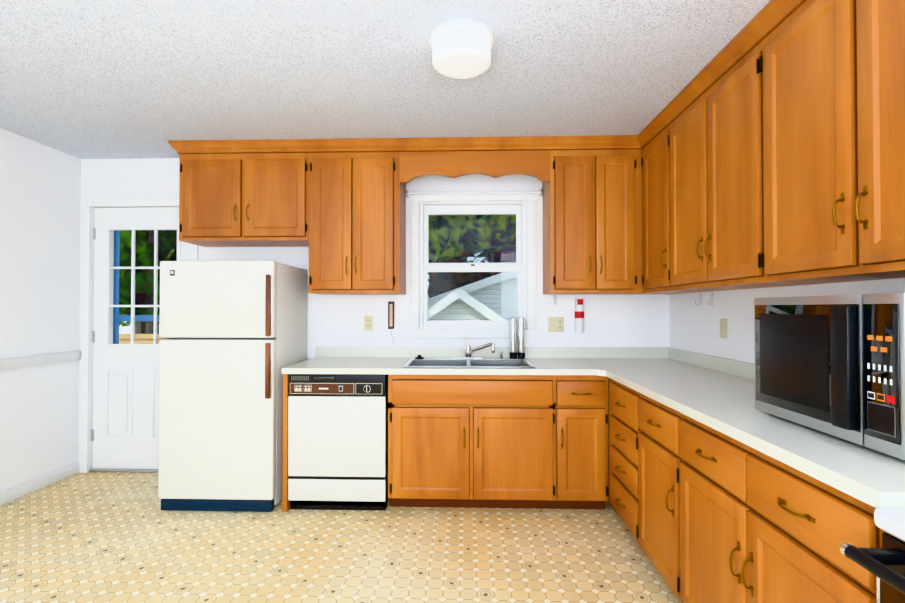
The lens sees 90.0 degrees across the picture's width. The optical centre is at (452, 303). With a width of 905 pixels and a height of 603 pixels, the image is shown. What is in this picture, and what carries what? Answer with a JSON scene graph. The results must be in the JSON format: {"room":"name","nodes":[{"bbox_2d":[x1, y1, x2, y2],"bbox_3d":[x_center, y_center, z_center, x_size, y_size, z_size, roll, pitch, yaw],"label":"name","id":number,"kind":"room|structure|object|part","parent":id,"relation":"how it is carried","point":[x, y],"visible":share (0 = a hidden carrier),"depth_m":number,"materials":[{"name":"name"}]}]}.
{"room":"kitchen","nodes":[
{"label":"kitchen","id":0,"kind":"room"},
{"bbox_2d":[0,128,80,491],"bbox_3d":[-3.099,0.049,-0.265,0.150,2.440,7.900,0,-1,2],"label":"wall","id":1,"kind":"structure","parent":0,"point":[40,215],"depth_m":3.19,"materials":[{"name":"white paint"}]},
{"bbox_2d":[0,461,79,505],"bbox_3d":[-3.012,1.227,-0.281,0.022,0.085,7.596,0,-1,2],"label":"baseboard","id":2,"kind":"structure","parent":1,"relation":"attached to","point":[20,490],"depth_m":3.15,"materials":[{"name":"white paint"}]},
{"bbox_2d":[0,351,80,371],"bbox_3d":[-3.014,0.364,-0.271,0.018,0.080,7.596,0,-1,2],"label":"trim","id":3,"kind":"structure","parent":1,"relation":"attached to","point":[6,364],"depth_m":3.17,"materials":[{"name":"white paint"}]},
{"bbox_2d":[0,472,680,602],"bbox_3d":[-0.758,1.319,-0.351,4.836,0.100,7.900,0,-1,2],"label":"floor","id":4,"kind":"structure","parent":0,"point":[105,537],"depth_m":2.35,"materials":[{"name":"tile"}]},
{"bbox_2d":[158,261,306,511],"bbox_3d":[-1.473,0.521,3.119,0.729,1.572,0.655,0,-1,2],"label":"refrigerator","id":5,"kind":"object","parent":4,"relation":"on","point":[234,342],"visible":1,"depth_m":2.83,"materials":[{"name":"white painted metal"},{"name":"wood"},{"name":"blue plastic"}]},
{"bbox_2d":[288,374,388,510],"bbox_3d":[-0.716,0.877,3.098,0.613,0.855,0.592,0,-1,2],"label":"dishwasher","id":6,"kind":"object","parent":4,"relation":"on","point":[337,441],"visible":1,"depth_m":2.83,"materials":[{"name":"white metal"}]},
{"bbox_2d":[534,375,607,508],"bbox_3d":[0.789,0.876,3.091,0.362,0.860,0.629,0,-1,2],"label":"base cabinet","id":7,"kind":"object","parent":4,"relation":"on","point":[571,411],"depth_m":2.78,"materials":[{"name":"brown wood"}]},
{"bbox_3d":[-0.136,0.930,2.814,0.486,0.567,0.019,0,-1,2],"label":"door","id":8,"kind":"part","parent":7,"relation":"part of","materials":[{"name":"brown wood"}]},
{"bbox_3d":[0.121,0.555,2.810,1.001,0.157,0.019,0,-1,2],"label":"drawer","id":9,"kind":"part","parent":7,"relation":"part of","materials":[{"name":"brown wood"}]},
{"bbox_2d":[282,347,705,375],"bbox_3d":[0.279,0.385,3.079,2.670,0.116,0.695,0,-1,2],"label":"countertop","id":10,"kind":"structure","parent":7,"relation":"on","point":[327,360],"depth_m":3.28,"materials":[{"name":"white laminate"}]},
{"bbox_2d":[403,358,534,379],"bbox_3d":[0.108,0.476,3.065,0.831,0.155,0.468,0,-1,2],"label":"sink","id":11,"kind":"object","parent":10,"relation":"in","point":[468,363],"visible":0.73,"depth_m":3.22,"materials":[{"name":"silver metal"}]},
{"bbox_2d":[453,337,503,358],"bbox_3d":[0.185,0.320,3.219,0.362,0.160,0.146,0,-1,2],"label":"faucet","id":12,"kind":"object","parent":10,"relation":"on","point":[469,350],"visible":0.98,"depth_m":3.24,"materials":[{"name":"silver metal"}]},
{"bbox_2d":[510,317,524,358],"bbox_3d":[0.480,0.255,3.346,0.116,0.308,0.056,0,-1,2],"label":"water filter","id":13,"kind":"object","parent":10,"relation":"on","point":[521,338],"visible":0.96,"depth_m":3.32,"materials":[{"name":"silver plastic"}]},
{"bbox_3d":[0.374,0.930,2.798,0.494,0.567,0.019,0,-1,2],"label":"door","id":14,"kind":"part","parent":7,"relation":"part of","materials":[{"name":"brown wood"}]},
{"bbox_3d":[0.792,0.555,2.789,0.301,0.157,0.019,0,-1,2],"label":"drawer","id":15,"kind":"part","parent":7,"relation":"part of","materials":[{"name":"brown wood"}]},
{"bbox_3d":[0.792,0.930,2.785,0.301,0.567,0.019,0,-1,2],"label":"door","id":16,"kind":"part","parent":7,"relation":"part of","materials":[{"name":"brown wood"}]},
{"bbox_2d":[602,355,904,507],"bbox_3d":[1.231,0.371,1.822,0.690,0.116,1.830,0,-1,2],"label":"countertop","id":17,"kind":"structure","parent":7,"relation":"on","point":[716,393],"depth_m":1.50,"materials":[{"name":"white laminate"}]},
{"bbox_2d":[754,293,904,460],"bbox_3d":[1.274,0.182,1.343,0.454,0.409,0.562,0,-1,2],"label":"microwave","id":18,"kind":"object","parent":17,"relation":"on","point":[833,365],"visible":1,"depth_m":1.23,"materials":[{"name":"silver metal"}]},
{"bbox_2d":[609,378,632,532],"bbox_3d":[1.268,0.869,2.524,0.661,0.860,0.512,0,-1,2],"label":"base cabinet","id":19,"kind":"object","parent":4,"relation":"on","point":[620,395],"depth_m":2.51,"materials":[{"name":"brown wood"}]},
{"bbox_3d":[0.946,0.919,2.501,0.019,0.150,0.428,0,-1,2],"label":"drawer","id":20,"kind":"part","parent":19,"relation":"part of","materials":[{"name":"brown wood"}]},
{"bbox_3d":[0.946,0.744,2.502,0.019,0.158,0.428,0,-1,2],"label":"drawer","id":21,"kind":"part","parent":19,"relation":"part of","materials":[{"name":"brown wood"}]},
{"bbox_3d":[0.946,1.104,2.498,0.019,0.190,0.428,0,-1,2],"label":"drawer","id":22,"kind":"part","parent":19,"relation":"part of","materials":[{"name":"brown wood"}]},
{"bbox_3d":[0.946,0.561,2.505,0.019,0.179,0.428,0,-1,2],"label":"drawer","id":23,"kind":"part","parent":19,"relation":"part of","materials":[{"name":"brown wood"}]},
{"bbox_2d":[633,390,672,589],"bbox_3d":[1.253,0.864,2.049,0.661,0.860,0.440,0,-1,2],"label":"base cabinet","id":24,"kind":"object","parent":4,"relation":"on","point":[652,419],"depth_m":2.09,"materials":[{"name":"brown wood"}]},
{"bbox_3d":[0.932,0.547,2.061,0.019,0.157,0.422,0,-1,2],"label":"drawer","id":25,"kind":"part","parent":24,"relation":"part of","materials":[{"name":"brown wood"}]},
{"bbox_3d":[0.932,0.922,2.057,0.019,0.567,0.422,0,-1,2],"label":"door","id":26,"kind":"part","parent":24,"relation":"part of","materials":[{"name":"brown wood"}]},
{"bbox_2d":[673,409,884,602],"bbox_3d":[1.232,0.856,1.366,0.661,0.860,0.926,0,-1,2],"label":"base cabinet","id":27,"kind":"object","parent":4,"relation":"on","point":[707,514],"depth_m":1.34,"materials":[{"name":"brown wood"}]},
{"bbox_3d":[0.918,0.542,1.614,0.019,0.157,0.440,0,-1,2],"label":"drawer","id":28,"kind":"part","parent":27,"relation":"part of","materials":[{"name":"brown wood"}]},
{"bbox_3d":[0.918,0.917,1.610,0.019,0.567,0.440,0,-1,2],"label":"door","id":29,"kind":"part","parent":27,"relation":"part of","materials":[{"name":"brown wood"}]},
{"bbox_3d":[0.904,0.912,1.174,0.019,0.567,0.433,0,-1,2],"label":"door","id":30,"kind":"part","parent":27,"relation":"part of","materials":[{"name":"brown wood"}]},
{"bbox_3d":[0.904,0.537,1.178,0.019,0.157,0.433,0,-1,2],"label":"drawer","id":31,"kind":"part","parent":27,"relation":"part of","materials":[{"name":"brown wood"}]},
{"bbox_2d":[840,508,904,602],"bbox_3d":[1.133,0.750,0.516,0.786,1.056,0.764,0,-1,2],"label":"stove","id":32,"kind":"object","parent":4,"relation":"on","point":[885,564],"visible":1,"depth_m":0.85,"materials":[{"name":"white"}]},
{"bbox_2d":[79,158,669,477],"bbox_3d":[-0.638,0.092,3.536,4.536,2.440,0.150,0,-1,2],"label":"wall","id":33,"kind":"structure","parent":0,"point":[626,320],"depth_m":3.46,"materials":[{"name":"white paint"}]},
{"bbox_2d":[89,469,157,472],"bbox_3d":[-2.421,1.305,3.575,0.807,0.016,0.135,0,-1,2],"label":"entry door sill","id":34,"kind":"structure","parent":33,"relation":"attached to","point":[127,470],"depth_m":3.52,"materials":[{"name":"silver metal"}]},
{"bbox_2d":[113,230,159,343],"bbox_3d":[-2.418,0.279,3.687,0.820,2.070,0.034,0,-1,2],"label":"storm door","id":35,"kind":"structure","parent":33,"relation":"in","point":[115,290],"depth_m":3.69,"materials":[{"name":"blue"}]},
{"bbox_2d":[80,197,197,472],"bbox_3d":[-2.422,0.244,3.579,0.913,2.138,0.167,0,-1,2],"label":"door frame","id":36,"kind":"structure","parent":33,"relation":"attached to","point":[89,203],"depth_m":3.51,"materials":[{"name":"white paint"}]},
{"bbox_2d":[91,207,190,468],"bbox_3d":[-2.426,0.271,3.530,0.806,2.047,0.116,0,-1,2],"label":"entry door","id":37,"kind":"structure","parent":33,"relation":"in","point":[125,432],"depth_m":3.55,"materials":[{"name":"white paint"}]},
{"bbox_2d":[176,139,307,246],"bbox_3d":[-1.461,-0.783,3.325,0.921,0.690,0.338,0,-1,2],"label":"upper cabinet","id":38,"kind":"object","parent":33,"relation":"attached to","point":[233,193],"depth_m":3.16,"materials":[{"name":"brown wood"}]},
{"bbox_3d":[-1.688,-0.737,3.172,0.422,0.546,0.019,0,-1,2],"label":"door","id":39,"kind":"part","parent":38,"relation":"part of","materials":[{"name":"brown wood"}]},
{"bbox_3d":[-1.238,-0.737,3.158,0.430,0.546,0.019,0,-1,2],"label":"door","id":40,"kind":"part","parent":38,"relation":"part of","materials":[{"name":"brown wood"}]},
{"bbox_2d":[304,138,407,294],"bbox_3d":[-0.680,-0.599,3.298,0.637,1.060,0.338,0,-1,2],"label":"upper cabinet","id":41,"kind":"object","parent":33,"relation":"attached to","point":[337,207],"depth_m":3.14,"materials":[{"name":"brown wood"}]},
{"bbox_3d":[-0.839,-0.552,3.143,0.283,0.916,0.019,0,-1,2],"label":"door","id":42,"kind":"part","parent":41,"relation":"part of","materials":[{"name":"brown wood"}]},
{"bbox_3d":[-0.551,-0.552,3.135,0.288,0.916,0.019,0,-1,2],"label":"door","id":43,"kind":"part","parent":41,"relation":"part of","materials":[{"name":"brown wood"}]},
{"bbox_2d":[364,316,372,330],"bbox_3d":[-0.641,0.151,3.454,0.072,0.116,0.008,0,-1,2],"label":"electrical outlet","id":44,"kind":"object","parent":33,"relation":"attached to","point":[368,323],"visible":1,"depth_m":3.45,"materials":[{"name":"beige plastic"}]},
{"bbox_2d":[388,301,393,343],"bbox_3d":[-0.468,0.157,3.445,0.048,0.341,0.014,0,-1,2],"label":"thermometer","id":45,"kind":"object","parent":33,"relation":"attached to","point":[390,314],"visible":1,"depth_m":3.44,"materials":[{"name":"beige plastic"}]},
{"bbox_2d":[410,194,535,338],"bbox_3d":[0.158,-0.288,3.505,0.951,1.109,0.166,0,-1,2],"label":"window","id":46,"kind":"structure","parent":33,"relation":"in","point":[485,208],"depth_m":3.46,"materials":[{"name":"white paint"}]},
{"bbox_2d":[406,189,542,196],"bbox_3d":[0.162,-0.832,3.418,1.023,0.045,0.053,0,-1,2],"label":"curtain rod","id":47,"kind":"object","parent":46,"relation":"attached to","point":[540,192],"visible":1,"depth_m":3.40,"materials":[{"name":"white paint"}]},
{"bbox_2d":[553,295,556,304],"bbox_3d":[0.774,-0.024,3.396,0.028,0.074,0.040,0,-1,2],"label":"hook","id":48,"kind":"object","parent":33,"relation":"attached to","point":[554,299],"visible":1,"depth_m":3.41,"materials":[{"name":"white"}]},
{"bbox_2d":[548,317,563,331],"bbox_3d":[0.779,0.161,3.406,0.120,0.116,0.016,0,-1,2],"label":"electrical outlet","id":49,"kind":"object","parent":33,"relation":"attached to","point":[555,324],"visible":1,"depth_m":3.41,"materials":[{"name":"beige plastic"}]},
{"bbox_2d":[575,298,583,332],"bbox_3d":[0.946,0.090,3.373,0.069,0.260,0.074,0,-1,2],"label":"fire extinguisher","id":50,"kind":"object","parent":33,"relation":"hanging from","point":[579,315],"visible":0.98,"depth_m":3.34,"materials":[{"name":"white"}]},
{"bbox_2d":[540,135,642,293],"bbox_3d":[0.988,-0.599,3.247,0.623,1.060,0.338,0,-1,2],"label":"upper cabinet","id":51,"kind":"object","parent":33,"relation":"attached to","point":[592,185],"depth_m":3.08,"materials":[{"name":"brown wood"}]},
{"bbox_3d":[0.832,-0.552,3.092,0.266,0.916,0.019,0,-1,2],"label":"door","id":52,"kind":"part","parent":51,"relation":"part of","materials":[{"name":"brown wood"}]},
{"bbox_3d":[1.109,-0.552,3.083,0.265,0.916,0.019,0,-1,2],"label":"door","id":53,"kind":"part","parent":51,"relation":"part of","materials":[{"name":"brown wood"}]},
{"bbox_2d":[0,0,770,158],"bbox_3d":[-0.758,-1.221,-0.323,4.836,0.100,7.900,0,-1,2],"label":"ceiling","id":54,"kind":"structure","parent":0,"point":[114,79],"depth_m":2.21,"materials":[{"name":"white paint"}]},
{"bbox_2d":[430,18,493,78],"bbox_3d":[0.040,-1.085,1.958,0.276,0.119,0.276,0,-1,2],"label":"ceiling light","id":55,"kind":"object","parent":54,"relation":"attached to","point":[461,48],"visible":1,"depth_m":1.87,"materials":[{"name":"white glass"}]},
{"bbox_2d":[669,278,904,363],"bbox_3d":[1.584,0.048,-0.409,0.150,2.440,7.900,0,-1,2],"label":"wall","id":56,"kind":"structure","parent":0,"point":[694,328],"depth_m":2.61,"materials":[{"name":"white paint"}]},
{"bbox_2d":[640,112,694,293],"bbox_3d":[1.438,-0.604,2.833,0.338,1.060,0.388,0,-1,2],"label":"upper cabinet","id":57,"kind":"object","parent":56,"relation":"attached to","point":[652,138],"depth_m":2.88,"materials":[{"name":"brown wood"}]},
{"bbox_3d":[1.279,-0.555,2.842,0.019,0.916,0.379,0,-1,2],"label":"door","id":58,"kind":"part","parent":57,"relation":"part of","materials":[{"name":"brown wood"}]},
{"bbox_2d":[695,293,701,305],"bbox_3d":[1.590,-0.023,2.933,0.040,0.087,0.028,0,-1,2],"label":"hook","id":59,"kind":"object","parent":56,"relation":"attached to","point":[700,299],"visible":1,"depth_m":2.93,"materials":[{"name":"white"}]},
{"bbox_2d":[706,292,713,305],"bbox_3d":[1.586,-0.025,2.793,0.040,0.087,0.028,0,-1,2],"label":"hook","id":60,"kind":"object","parent":56,"relation":"attached to","point":[712,299],"visible":1,"depth_m":2.79,"materials":[{"name":"white"}]},
{"bbox_2d":[720,319,726,338],"bbox_3d":[1.594,0.148,2.671,0.016,0.116,0.072,0,-1,2],"label":"light switch","id":61,"kind":"object","parent":56,"relation":"attached to","point":[723,328],"visible":1,"depth_m":2.67,"materials":[{"name":"beige plastic"}]},
{"bbox_2d":[664,20,809,291],"bbox_3d":[1.419,-0.611,2.227,0.338,1.060,0.825,0,-1,2],"label":"upper cabinet","id":62,"kind":"object","parent":56,"relation":"attached to","point":[710,157],"depth_m":2.17,"materials":[{"name":"brown wood"}]},
{"bbox_3d":[1.266,-0.560,2.436,0.019,0.916,0.398,0,-1,2],"label":"door","id":63,"kind":"part","parent":62,"relation":"part of","materials":[{"name":"brown wood"}]},
{"bbox_3d":[1.254,-0.564,2.028,0.019,0.916,0.394,0,-1,2],"label":"door","id":64,"kind":"part","parent":62,"relation":"part of","materials":[{"name":"brown wood"}]},
{"bbox_2d":[752,0,904,283],"bbox_3d":[1.393,-0.620,1.365,0.338,1.060,0.900,0,-1,2],"label":"upper cabinet","id":65,"kind":"object","parent":56,"relation":"attached to","point":[771,136],"depth_m":1.49,"materials":[{"name":"brown wood"}]},
{"bbox_3d":[1.240,-0.569,1.598,0.019,0.916,0.415,0,-1,2],"label":"door","id":66,"kind":"part","parent":65,"relation":"part of","materials":[{"name":"brown wood"}]},
{"bbox_3d":[1.227,-0.574,1.169,0.019,0.916,0.407,0,-1,2],"label":"door","id":67,"kind":"part","parent":65,"relation":"part of","materials":[{"name":"brown wood"}]},
{"label":"outside","id":68,"kind":"structure","parent":0,"visible":0},
{"bbox_3d":[1.082,3.805,38.470,80.000,0.200,69.830,0,-1,2],"label":"ground","id":69,"kind":"structure","parent":68,"visible":0},
{"bbox_2d":[135,321,145,333],"bbox_3d":[-10.234,-0.953,14.632,7.248,8.779,6.559,0,-1,2],"label":"tree","id":70,"kind":"object","parent":69,"relation":"on","point":[139,325],"depth_m":14.59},
{"bbox_2d":[119,334,165,343],"bbox_3d":[-3.929,1.869,4.983,4.850,2.920,2.520,0,-1,2],"label":"deck","id":71,"kind":"object","parent":69,"relation":"on","point":[140,338],"depth_m":6.18,"materials":[{"name":"brown wood"}]},
{"bbox_2d":[119,230,176,333],"bbox_3d":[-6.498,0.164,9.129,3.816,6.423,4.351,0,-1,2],"label":"tree","id":72,"kind":"object","parent":69,"relation":"on","point":[147,295],"depth_m":9.13,"materials":[{"name":"green plant"}]},
{"bbox_2d":[144,218,445,273],"bbox_3d":[-3.438,-1.451,10.011,6.741,9.672,6.013,0,-1,2],"label":"tree","id":73,"kind":"object","parent":69,"relation":"on","point":[175,236],"depth_m":9.24,"materials":[{"name":"green plant"}]},
{"bbox_2d":[428,249,476,296],"bbox_3d":[-1.166,0.381,16.023,4.541,6.142,4.439,0,-1,2],"label":"tree","id":74,"kind":"object","parent":69,"relation":"on","point":[450,284],"depth_m":15.46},
{"bbox_2d":[428,221,515,297],"bbox_3d":[-1.001,-2.466,18.693,10.612,11.897,9.930,0,-1,2],"label":"tree","id":75,"kind":"object","parent":69,"relation":"on","point":[468,249],"depth_m":15.52,"materials":[{"name":"green plant"}]},
{"bbox_2d":[428,215,515,260],"bbox_3d":[-1.588,-2.138,11.000,6.942,11.068,7.204,0,-1,2],"label":"tree","id":76,"kind":"object","parent":69,"relation":"on","point":[470,221],"depth_m":9.66,"materials":[{"name":"green plant"}]},
{"bbox_2d":[428,272,516,320],"bbox_3d":[4.016,0.777,11.989,17.100,5.260,5.910,0,-1,2],"label":"house","id":77,"kind":"structure","parent":69,"relation":"on","point":[505,310],"depth_m":10.72,"materials":[{"name":"white paint"}]},
{"bbox_2d":[429,215,515,250],"bbox_3d":[-1.385,-2.647,14.573,8.783,12.167,9.488,0,-1,2],"label":"tree","id":78,"kind":"object","parent":69,"relation":"on","point":[473,233],"depth_m":12.97,"materials":[{"name":"green plant"}]},
{"bbox_2d":[466,247,497,257],"bbox_3d":[5.220,-3.679,19.753,11.826,14.346,11.330,0,-1,2],"label":"tree","id":79,"kind":"object","parent":69,"relation":"on","point":[471,254],"depth_m":20.42,"materials":[{"name":"plant"}]},
{"bbox_2d":[456,226,515,287],"bbox_3d":[1.568,0.264,16.006,3.653,6.377,3.989,0,-1,2],"label":"tree","id":80,"kind":"object","parent":69,"relation":"on","point":[500,259],"depth_m":15.80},
{"bbox_2d":[495,224,515,262],"bbox_3d":[2.847,-3.049,18.320,10.366,13.055,10.963,0,-1,2],"label":"tree","id":81,"kind":"object","parent":69,"relation":"on","point":[502,247],"depth_m":18.28,"materials":[{"name":"green plant"}]}
]}

